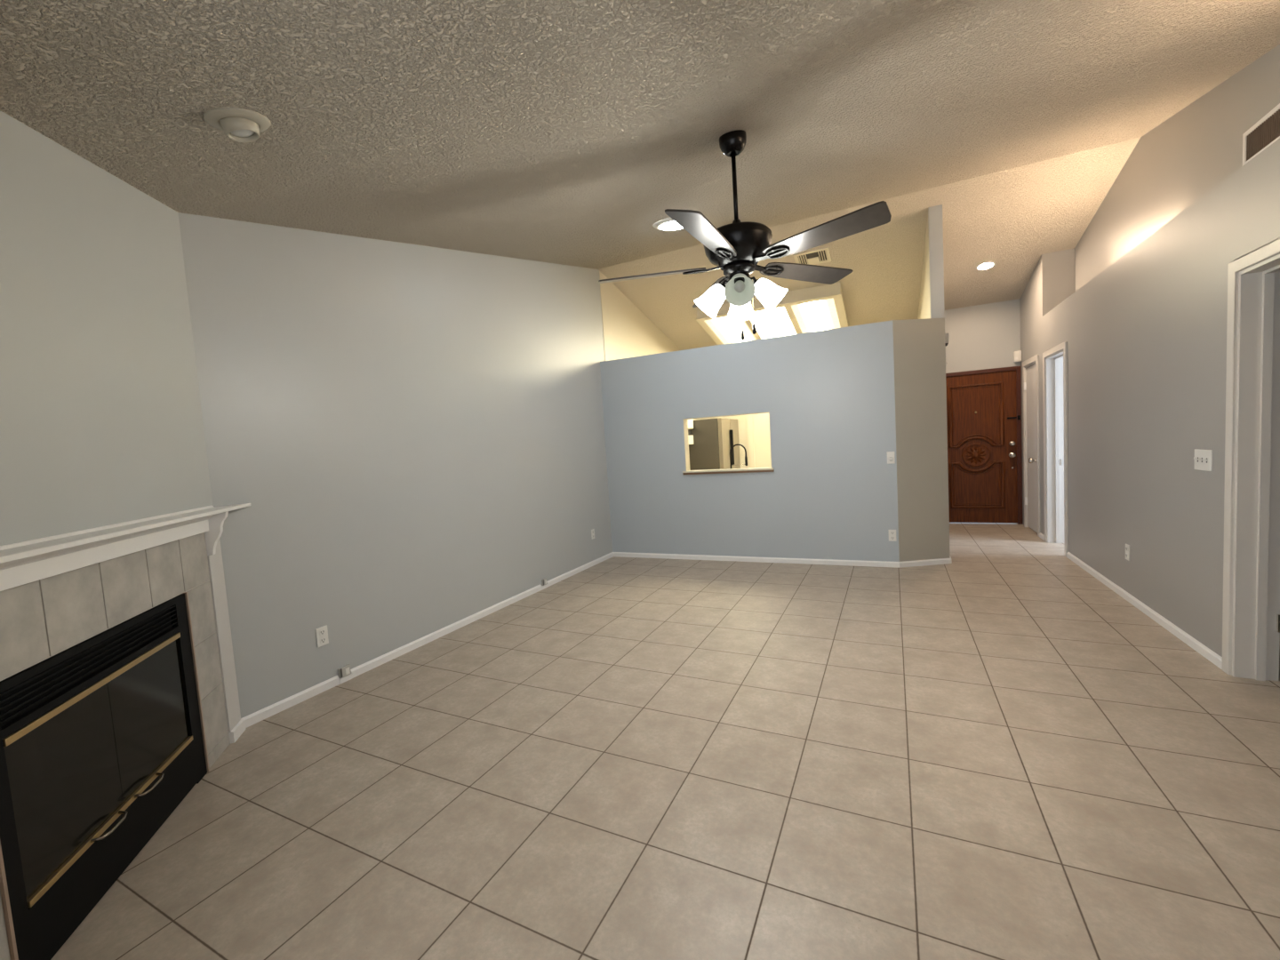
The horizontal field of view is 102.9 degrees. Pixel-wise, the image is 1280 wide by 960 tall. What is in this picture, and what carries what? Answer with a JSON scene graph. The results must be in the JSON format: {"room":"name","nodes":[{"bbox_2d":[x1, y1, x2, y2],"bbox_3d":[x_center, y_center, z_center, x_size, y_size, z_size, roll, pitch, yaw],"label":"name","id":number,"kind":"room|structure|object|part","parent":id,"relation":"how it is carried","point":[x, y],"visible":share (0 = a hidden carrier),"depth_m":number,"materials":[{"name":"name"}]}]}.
{"room":"living room","nodes":[
{"label":"living room","id":0,"kind":"room"},
{"bbox_2d":[0,110,212,678],"bbox_3d":[-1.961,0.022,1.734,0.122,2.680,1.888,-5,4,-19],"label":"wall","id":1,"kind":"structure","parent":0,"point":[101,424],"depth_m":1.81,"materials":[{"name":"grey paint"}]},
{"bbox_2d":[228,718,245,743],"bbox_3d":[-2.068,1.283,2.611,0.030,0.063,0.134,-5,4,-19],"label":"baseboard","id":2,"kind":"structure","parent":1,"relation":"attached to","point":[239,728],"depth_m":2.59,"materials":[{"name":"white paint"}]},
{"bbox_2d":[177,212,695,718],"bbox_3d":[-0.681,-0.789,5.933,0.147,3.573,7.635,-2,4,26],"label":"wall","id":3,"kind":"structure","parent":0,"point":[413,437],"depth_m":3.50,"materials":[{"name":"grey paint"}]},
{"bbox_2d":[315,624,328,647],"bbox_3d":[-1.918,0.944,3.078,0.011,0.114,0.069,-2,4,26],"label":"wall outlet","id":4,"kind":"object","parent":3,"relation":"attached to","point":[321,633],"visible":1,"depth_m":3.07,"materials":[{"name":"white plastic"}]},
{"bbox_2d":[319,629,325,635],"bbox_3d":[-1.917,0.918,3.075,0.002,0.030,0.034,-2,4,26],"label":"receptacle","id":5,"kind":"object","parent":4,"relation":"attached to","point":[322,632],"depth_m":3.07,"materials":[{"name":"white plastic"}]},
{"bbox_2d":[320,637,326,643],"bbox_3d":[-1.913,0.969,3.078,0.002,0.030,0.034,-2,4,26],"label":"receptacle","id":6,"kind":"object","parent":4,"relation":"attached to","point":[323,640],"depth_m":3.08,"materials":[{"name":"white plastic"}]},
{"bbox_2d":[337,664,351,678],"bbox_3d":[-1.847,1.198,3.191,0.027,0.063,0.069,-2,4,26],"label":"cable box","id":7,"kind":"object","parent":3,"relation":"attached to","point":[344,671],"visible":1,"depth_m":3.18,"materials":[{"name":"grey plastic"}]},
{"bbox_2d":[241,552,613,727],"bbox_3d":[-1.216,1.105,4.522,0.018,0.055,4.113,-2,4,26],"label":"baseboard","id":8,"kind":"structure","parent":3,"relation":"attached to","point":[257,716],"depth_m":3.52,"materials":[{"name":"white paint"}]},
{"bbox_2d":[541,577,547,585],"bbox_3d":[-0.951,1.015,5.071,0.027,0.063,0.069,-2,4,26],"label":"cable box","id":9,"kind":"object","parent":3,"relation":"attached to","point":[544,580],"visible":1,"depth_m":5.06,"materials":[{"name":"grey plastic"}]},
{"bbox_2d":[591,528,594,539],"bbox_3d":[-0.548,0.632,5.953,0.011,0.114,0.069,-2,4,26],"label":"wall outlet","id":10,"kind":"object","parent":3,"relation":"attached to","point":[593,530],"visible":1,"depth_m":5.95,"materials":[{"name":"white plastic"}]},
{"bbox_2d":[687,418,693,444],"bbox_3d":[0.497,-0.918,7.758,0.420,0.784,0.828,-2,4,26],"label":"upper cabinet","id":11,"kind":"object","parent":3,"relation":"attached to","point":[690,421],"visible":0.12,"depth_m":7.96,"materials":[{"name":"wood"}]},
{"bbox_3d":[0.736,-1.060,7.858,0.016,0.528,0.398,-2,4,26],"label":"door","id":12,"kind":"part","parent":11,"relation":"part of","materials":[{"name":"white wood"}]},
{"bbox_2d":[0,0,1279,269],"bbox_3d":[0.265,-1.737,2.306,5.278,1.517,6.455,-2,4,26],"label":"ceiling","id":13,"kind":"structure","parent":0,"point":[557,132],"depth_m":2.11,"materials":[{"name":"white paint"}]},
{"bbox_2d":[203,107,271,142],"bbox_3d":[-1.410,-1.244,1.790,0.193,0.084,0.190,-2,4,26],"label":"recessed light","id":14,"kind":"object","parent":13,"relation":"in","point":[239,124],"visible":1,"depth_m":1.76,"materials":[{"name":"white plastic"}]},
{"bbox_3d":[-1.407,-1.247,1.792,0.078,0.063,0.082,-2,4,26],"label":"bulb","id":15,"kind":"part","parent":14,"relation":"part of","materials":[{"name":"white glass"}]},
{"bbox_2d":[653,217,682,230],"bbox_3d":[0.312,-2.204,4.373,0.406,0.107,0.397,-2,4,26],"label":"recessed light","id":16,"kind":"object","parent":13,"relation":"attached to","point":[666,224],"visible":0.58,"depth_m":4.31,"materials":[{"name":"white paint"}]},
{"bbox_2d":[658,221,682,230],"bbox_3d":[0.315,-2.191,4.378,0.304,0.079,0.299,-2,4,26],"label":"diffuser","id":17,"kind":"object","parent":16,"relation":"attached to","point":[668,225],"depth_m":4.32,"materials":[{"name":"white plastic"}]},
{"bbox_2d":[598,129,891,340],"bbox_3d":[0.478,-1.268,2.652,1.482,1.073,1.441,-2,4,26],"label":"ceiling fan","id":18,"kind":"object","parent":13,"relation":"hanging from","point":[736,248],"visible":1,"depth_m":2.58,"materials":[{"name":"brown metal"}]},
{"bbox_3d":[0.059,-1.116,2.781,0.601,0.044,0.147,-3,4,10],"label":"blade","id":19,"kind":"part","parent":18,"relation":"part of","materials":[{"name":"brown wood"}]},
{"bbox_3d":[0.295,-1.097,2.288,0.152,0.044,0.600,-2,4,26],"label":"blade","id":20,"kind":"part","parent":18,"relation":"part of","materials":[{"name":"brown wood"}]},
{"bbox_3d":[0.376,-0.956,2.734,0.176,0.177,0.148,-2,4,26],"label":"lamp shade","id":21,"kind":"part","parent":18,"relation":"part of","materials":[{"name":"white glass"}]},
{"bbox_3d":[0.457,-1.166,3.163,0.147,0.044,0.601,-4,4,-8],"label":"blade","id":22,"kind":"part","parent":18,"relation":"part of","materials":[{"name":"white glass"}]},
{"bbox_3d":[0.444,-1.029,2.720,0.077,0.073,0.050,-2,4,26],"label":"light arm","id":23,"kind":"part","parent":18,"relation":"part of","materials":[{"name":"brown metal"}]},
{"bbox_3d":[0.513,-1.026,2.620,0.050,0.072,0.077,-2,4,26],"label":"light arm","id":24,"kind":"part","parent":18,"relation":"part of","materials":[{"name":"brown metal"}]},
{"bbox_3d":[0.509,-0.958,2.546,0.147,0.172,0.178,-2,4,26],"label":"lamp shade","id":25,"kind":"part","parent":18,"relation":"part of","materials":[{"name":"grey glass"}]},
{"bbox_3d":[0.505,-0.979,2.568,0.056,0.076,0.085,-2,4,26],"label":"bulb","id":26,"kind":"part","parent":18,"relation":"part of","materials":[{"name":"white glass"}]},
{"bbox_3d":[0.557,-0.976,2.865,0.148,0.177,0.175,-2,4,26],"label":"lamp shade","id":27,"kind":"part","parent":18,"relation":"part of","materials":[{"name":"white glass"}]},
{"bbox_3d":[0.539,-0.761,2.680,0.019,0.053,0.019,-2,4,26],"label":"chain pull","id":28,"kind":"part","parent":18,"relation":"part of","materials":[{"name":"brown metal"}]},
{"bbox_3d":[0.599,-0.793,2.675,0.019,0.053,0.019,-2,4,26],"label":"chain pull","id":29,"kind":"part","parent":18,"relation":"part of","materials":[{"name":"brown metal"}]},
{"bbox_3d":[0.612,-1.037,2.689,0.077,0.073,0.050,-2,4,26],"label":"light arm","id":30,"kind":"part","parent":18,"relation":"part of","materials":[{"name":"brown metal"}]},
{"bbox_3d":[0.689,-0.972,2.684,0.176,0.177,0.148,-2,4,26],"label":"lamp shade","id":31,"kind":"part","parent":18,"relation":"part of","materials":[{"name":"white glass"}]},
{"bbox_3d":[0.944,-1.179,2.901,0.601,0.044,0.147,-5,4,-25],"label":"blade","id":32,"kind":"part","parent":18,"relation":"part of","materials":[{"name":"brown wood"}]},
{"bbox_3d":[0.848,-1.136,2.357,0.147,0.044,0.601,-7,5,-43],"label":"blade","id":33,"kind":"part","parent":18,"relation":"part of","materials":[{"name":"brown wood"}]},
{"bbox_2d":[50,522,1279,959],"bbox_3d":[2.144,1.039,3.742,7.714,0.122,10.353,-2,4,26],"label":"floor","id":34,"kind":"structure","parent":0,"point":[990,753],"depth_m":2.00,"materials":[{"name":"beige tile"}]},
{"bbox_2d":[0,503,251,959],"bbox_3d":[-2.041,0.776,1.718,0.652,1.190,2.044,-5,4,-19],"label":"fireplace","id":35,"kind":"object","parent":34,"relation":"on","point":[102,738],"visible":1,"depth_m":1.70,"materials":[{"name":"tile"}]},
{"bbox_3d":[-1.666,0.960,1.316,0.020,0.832,0.010,-5,4,-19],"label":"edge trim","id":36,"kind":"part","parent":35,"relation":"part of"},
{"bbox_3d":[-1.772,0.695,1.560,0.020,0.020,0.424,-5,4,-19],"label":"brass rail","id":37,"kind":"part","parent":35,"relation":"part of","materials":[{"name":"gold metal"}]},
{"bbox_3d":[-1.763,0.924,1.574,0.006,0.459,0.424,-5,4,-19],"label":"glass door","id":38,"kind":"part","parent":35,"relation":"part of","materials":[{"name":"black glass"}]},
{"bbox_3d":[-1.744,1.153,1.591,0.020,0.018,0.424,-5,4,-19],"label":"brass rail","id":39,"kind":"part","parent":35,"relation":"part of","materials":[{"name":"gold metal"}]},
{"bbox_3d":[-1.844,0.940,1.800,0.035,0.828,1.019,-5,4,-19],"label":"insert frame","id":40,"kind":"part","parent":35,"relation":"part of","materials":[{"name":"black metal"}]},
{"bbox_3d":[-1.880,0.173,1.741,0.010,0.011,1.786,-5,4,-19],"label":"bead moulding","id":41,"kind":"part","parent":35,"relation":"part of","materials":[{"name":"white paint"}]},
{"bbox_3d":[-1.749,1.144,1.689,0.037,0.015,0.147,-5,4,-18],"label":"handle","id":42,"kind":"part","parent":35,"relation":"part of","materials":[{"name":"silver metal"}]},
{"bbox_2d":[0,503,251,563],"bbox_3d":[-1.827,0.182,1.764,0.124,0.017,2.044,-5,4,-19],"label":"mantel shelf","id":43,"kind":"object","parent":35,"relation":"attached to","point":[10,553],"depth_m":1.70,"materials":[{"name":"white paint"}]},
{"bbox_3d":[-1.914,0.675,1.976,0.020,0.020,0.450,-5,4,-19],"label":"brass rail","id":44,"kind":"part","parent":35,"relation":"part of","materials":[{"name":"gold metal"}]},
{"bbox_3d":[-1.904,0.904,1.990,0.006,0.459,0.450,-5,4,-19],"label":"glass door","id":45,"kind":"part","parent":35,"relation":"part of","materials":[{"name":"black glass"}]},
{"bbox_3d":[-1.821,1.134,1.900,0.037,0.015,0.147,-5,4,-18],"label":"handle","id":46,"kind":"part","parent":35,"relation":"part of","materials":[{"name":"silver metal"}]},
{"bbox_3d":[-1.885,1.133,2.007,0.020,0.018,0.450,-5,4,-19],"label":"brass rail","id":47,"kind":"part","parent":35,"relation":"part of","materials":[{"name":"gold metal"}]},
{"bbox_3d":[-1.997,0.914,2.291,0.020,0.832,0.010,-5,4,-19],"label":"edge trim","id":48,"kind":"part","parent":35,"relation":"part of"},
{"bbox_3d":[-2.106,0.749,2.570,0.018,1.023,0.132,-5,4,-19],"label":"trim","id":49,"kind":"part","parent":35,"relation":"part of","materials":[{"name":"white paint"}]},
{"bbox_2d":[688,418,740,470],"bbox_3d":[1.187,-0.153,8.528,0.792,1.685,0.974,-2,4,26],"label":"refrigerator","id":50,"kind":"object","parent":34,"relation":"on","point":[714,439],"visible":0.48,"depth_m":8.04,"materials":[{"name":"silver metal"}]},
{"bbox_3d":[1.362,-0.482,8.137,0.065,0.991,0.479,-2,4,26],"label":"door","id":51,"kind":"part","parent":50,"relation":"part of","materials":[{"name":"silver metal"}]},
{"bbox_3d":[1.492,-0.534,8.304,0.028,0.568,0.024,-2,4,26],"label":"handle","id":52,"kind":"part","parent":50,"relation":"part of","materials":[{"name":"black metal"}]},
{"bbox_3d":[1.520,-0.539,8.362,0.028,0.568,0.024,-2,4,26],"label":"handle","id":53,"kind":"part","parent":50,"relation":"part of","materials":[{"name":"black metal"}]},
{"bbox_3d":[1.577,-0.524,8.572,0.065,0.991,0.479,-2,4,26],"label":"door","id":54,"kind":"part","parent":50,"relation":"part of","materials":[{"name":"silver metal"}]},
{"bbox_3d":[1.199,0.407,6.121,2.883,0.771,0.524,-2,4,26],"label":"base cabinet","id":55,"kind":"object","parent":34,"relation":"on","visible":0},
{"bbox_3d":[1.188,0.001,6.100,2.944,0.041,0.563,-2,4,26],"label":"countertop","id":56,"kind":"structure","parent":55,"relation":"on","visible":0},
{"bbox_2d":[729,443,747,468],"bbox_3d":[1.142,-0.214,5.945,0.225,0.415,0.057,-2,4,26],"label":"kitchen faucet","id":57,"kind":"object","parent":56,"relation":"on","point":[746,457],"visible":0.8,"depth_m":5.92,"materials":[{"name":"brown metal"}]},
{"bbox_2d":[695,415,748,468],"bbox_3d":[2.635,-0.868,8.585,3.735,2.964,0.122,-2,4,26],"label":"wall","id":58,"kind":"structure","parent":0,"point":[741,419],"depth_m":8.95,"materials":[{"name":"beige paint"}]},
{"bbox_2d":[745,412,771,467],"bbox_3d":[2.353,-0.409,8.685,1.023,2.071,0.028,-2,4,26],"label":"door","id":59,"kind":"structure","parent":58,"relation":"in","point":[758,424],"depth_m":8.81,"materials":[{"name":"beige paint"}]},
{"bbox_2d":[600,320,899,561],"bbox_3d":[1.052,-0.293,5.696,3.242,2.404,0.130,-2,4,25],"label":"wall","id":60,"kind":"structure","parent":0,"point":[831,492],"depth_m":5.46,"materials":[{"name":"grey paint"}]},
{"bbox_2d":[682,411,771,471],"bbox_3d":[0.983,-0.421,5.715,0.979,0.600,0.129,-2,4,25],"label":"trim","id":61,"kind":"structure","parent":60,"relation":"attached to","point":[685,422],"depth_m":5.88,"materials":[{"name":"beige paint"}]},
{"bbox_2d":[682,467,774,474],"bbox_3d":[0.995,-0.101,5.731,1.029,0.041,0.170,-2,4,25],"label":"trim","id":62,"kind":"structure","parent":60,"relation":"attached to","point":[749,469],"depth_m":5.66,"materials":[{"name":"beige paint"}]},
{"bbox_2d":[612,552,899,567],"bbox_3d":[1.093,0.882,5.710,3.238,0.055,0.014,-2,4,25],"label":"baseboard","id":63,"kind":"structure","parent":60,"relation":"attached to","point":[831,562],"depth_m":5.58,"materials":[{"name":"white paint"}]},
{"bbox_2d":[886,451,895,463],"bbox_3d":[2.450,-0.217,4.983,0.069,0.118,0.026,-2,4,26],"label":"light switch","id":64,"kind":"object","parent":60,"relation":"attached to","point":[891,460],"visible":1,"depth_m":4.98,"materials":[{"name":"white plastic"}]},
{"bbox_2d":[888,529,896,541],"bbox_3d":[2.497,0.548,5.043,0.069,0.114,0.011,-2,4,25],"label":"wall outlet","id":65,"kind":"object","parent":60,"relation":"attached to","point":[892,532],"visible":1,"depth_m":5.04,"materials":[{"name":"white plastic"}]},
{"bbox_2d":[598,136,1140,350],"bbox_3d":[2.466,-2.476,6.783,5.278,0.919,3.613,-2,4,26],"label":"ceiling","id":66,"kind":"structure","parent":0,"point":[1010,218],"depth_m":5.57,"materials":[{"name":"white paint"}]},
{"bbox_2d":[696,281,848,344],"bbox_3d":[1.941,-2.272,7.340,1.908,0.459,1.378,-2,4,26],"label":"kitchen ceiling light","id":67,"kind":"object","parent":66,"relation":"attached to","point":[820,308],"visible":0.56,"depth_m":7.06,"materials":[{"name":"beige paint"}]},
{"bbox_2d":[704,316,756,343],"bbox_3d":[1.403,-2.195,7.605,0.544,0.275,1.237,-2,4,26],"label":"diffuser","id":68,"kind":"object","parent":67,"relation":"attached to","point":[725,331],"depth_m":7.49,"materials":[{"name":"beige plastic"}]},
{"bbox_2d":[750,306,796,338],"bbox_3d":[1.934,-2.210,7.341,0.536,0.275,1.237,-2,4,26],"label":"diffuser","id":69,"kind":"object","parent":67,"relation":"attached to","point":[780,321],"depth_m":7.21,"materials":[{"name":"beige plastic"}]},
{"bbox_2d":[791,298,840,333],"bbox_3d":[2.470,-2.225,7.075,0.548,0.275,1.237,-2,4,26],"label":"diffuser","id":70,"kind":"object","parent":67,"relation":"attached to","point":[820,314],"depth_m":6.93,"materials":[{"name":"beige plastic"}]},
{"bbox_2d":[793,247,831,264],"bbox_3d":[1.971,-2.537,5.816,0.374,0.077,0.289,-2,4,26],"label":"ceiling vent","id":71,"kind":"object","parent":66,"relation":"in","point":[822,255],"visible":0.81,"depth_m":5.80,"materials":[{"name":"white metal"}]},
{"bbox_2d":[976,261,995,270],"bbox_3d":[3.982,-2.467,5.873,0.187,0.046,0.183,-2,4,26],"label":"recessed light","id":72,"kind":"object","parent":66,"relation":"in","point":[984,266],"visible":1,"depth_m":5.87,"materials":[{"name":"white paint"}]},
{"bbox_2d":[892,318,950,561],"bbox_3d":[2.769,-0.355,5.044,0.558,2.404,0.125,-4,4,-3],"label":"wall","id":73,"kind":"structure","parent":0,"point":[919,346],"depth_m":4.98,"materials":[{"name":"grey paint"}]},
{"bbox_2d":[899,558,951,567],"bbox_3d":[2.826,0.820,5.053,0.519,0.055,0.014,-4,4,-3],"label":"baseboard","id":74,"kind":"structure","parent":73,"relation":"attached to","point":[941,561],"depth_m":5.05,"materials":[{"name":"white paint"}]},
{"bbox_2d":[917,204,944,319],"bbox_3d":[3.605,-1.053,6.361,0.116,3.512,3.045,-2,4,26],"label":"wall","id":75,"kind":"structure","parent":0,"point":[934,212],"depth_m":4.94,"materials":[{"name":"grey paint"}]},
{"bbox_2d":[944,298,1020,373],"bbox_3d":[4.599,-0.921,6.974,1.299,3.045,0.122,-2,4,26],"label":"wall","id":76,"kind":"structure","parent":0,"point":[984,336],"depth_m":6.82,"materials":[{"name":"grey paint"}]},
{"bbox_2d":[944,333,948,345],"bbox_3d":[3.062,-1.404,5.106,0.043,0.108,0.142,-2,4,26],"label":"door chime","id":77,"kind":"object","parent":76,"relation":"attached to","point":[946,334],"visible":0.53,"depth_m":5.04,"materials":[{"name":"white plastic"}]},
{"bbox_2d":[945,366,1022,524],"bbox_3d":[4.593,-0.442,6.983,1.019,2.091,0.195,-2,4,26],"label":"door","id":78,"kind":"structure","parent":76,"relation":"in","point":[984,406],"depth_m":6.91,"materials":[{"name":"brown wood"}]},
{"bbox_3d":[4.561,-0.863,6.930,0.550,0.786,0.018,-2,4,26],"label":"panel moulding","id":79,"kind":"part","parent":78,"relation":"part of","materials":[{"name":"brown wood"}]},
{"bbox_3d":[4.561,-0.869,6.930,0.641,0.856,0.041,-2,4,26],"label":"panel moulding","id":80,"kind":"part","parent":78,"relation":"part of","materials":[{"name":"brown wood"}]},
{"bbox_3d":[4.618,0.059,6.992,0.550,0.576,0.018,-2,4,26],"label":"panel moulding","id":81,"kind":"part","parent":78,"relation":"part of","materials":[{"name":"brown wood"}]},
{"bbox_3d":[4.619,0.066,6.993,0.641,0.647,0.041,-2,4,26],"label":"panel moulding","id":82,"kind":"part","parent":78,"relation":"part of","materials":[{"name":"brown wood"}]},
{"bbox_3d":[4.938,-0.328,6.756,0.076,0.076,0.073,-2,4,26],"label":"knob","id":83,"kind":"part","parent":78,"relation":"part of","materials":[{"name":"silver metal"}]},
{"bbox_2d":[1013,350,1021,362],"bbox_3d":[4.916,-1.609,6.638,0.073,0.142,0.078,-2,4,26],"label":"sensor","id":84,"kind":"object","parent":76,"relation":"attached to","point":[1017,355],"visible":1,"depth_m":6.62,"materials":[{"name":"white plastic"}]},
{"bbox_2d":[1019,138,1279,656],"bbox_3d":[3.181,-0.630,2.635,0.323,3.224,9.176,-2,4,26],"label":"wall","id":85,"kind":"structure","parent":0,"point":[1146,337],"depth_m":3.27,"materials":[{"name":"beige paint"}]},
{"bbox_2d":[1022,354,1040,536],"bbox_3d":[4.828,-0.418,6.224,0.231,2.116,0.751,-2,4,26],"label":"door","id":86,"kind":"structure","parent":85,"relation":"in","point":[1030,367],"depth_m":6.27,"materials":[{"name":"white paint"}]},
{"bbox_3d":[4.670,-0.232,6.056,0.087,0.068,0.068,-2,4,26],"label":"knob","id":87,"kind":"part","parent":86,"relation":"part of","materials":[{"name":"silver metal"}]},
{"bbox_2d":[1039,532,1044,540],"bbox_3d":[4.634,0.653,5.870,0.014,0.055,0.236,-2,4,26],"label":"baseboard","id":88,"kind":"structure","parent":85,"relation":"attached to","point":[1041,535],"depth_m":5.88,"materials":[{"name":"white paint"}]},
{"bbox_2d":[1042,341,1068,557],"bbox_3d":[4.757,-0.333,5.120,0.958,2.104,0.820,-2,4,26],"label":"door","id":89,"kind":"structure","parent":85,"relation":"in","point":[1054,359],"depth_m":5.58,"materials":[{"name":"white paint"}]},
{"bbox_2d":[1125,544,1129,560],"bbox_3d":[3.578,0.530,3.744,0.011,0.114,0.069,-2,4,26],"label":"wall outlet","id":90,"kind":"object","parent":85,"relation":"attached to","point":[1127,547],"visible":1,"depth_m":3.73,"materials":[{"name":"white plastic"}]},
{"bbox_2d":[1066,552,1222,669],"bbox_3d":[3.636,0.851,3.846,0.014,0.055,2.647,-2,4,26],"label":"baseboard","id":91,"kind":"structure","parent":85,"relation":"attached to","point":[1196,645],"depth_m":3.34,"materials":[{"name":"white paint"}]},
{"bbox_2d":[1193,448,1212,471],"bbox_3d":[3.088,-0.110,2.804,0.022,0.114,0.166,-2,4,26],"label":"light switch","id":92,"kind":"object","parent":85,"relation":"attached to","point":[1203,459],"visible":1,"depth_m":2.79,"materials":[{"name":"white plastic"}]},
{"bbox_2d":[1221,237,1279,681],"bbox_3d":[2.837,0.002,2.101,0.186,2.080,1.023,-2,4,26],"label":"door","id":93,"kind":"structure","parent":85,"relation":"in","point":[1251,609],"depth_m":2.50,"materials":[{"name":"white paint"}]},
{"bbox_2d":[1058,44,1279,303],"bbox_3d":[3.207,-2.021,2.712,0.355,1.165,6.496,-2,4,26],"label":"wall","id":94,"kind":"structure","parent":0,"point":[1172,165],"depth_m":3.56,"materials":[{"name":"beige paint"}]},
{"bbox_2d":[1242,103,1279,165],"bbox_3d":[3.214,-1.804,2.515,0.016,0.191,0.755,-2,4,26],"label":"grille","id":95,"kind":"object","parent":94,"relation":"attached to","point":[1266,131],"visible":0.9,"depth_m":2.71,"materials":[{"name":"metal"}]}
]}

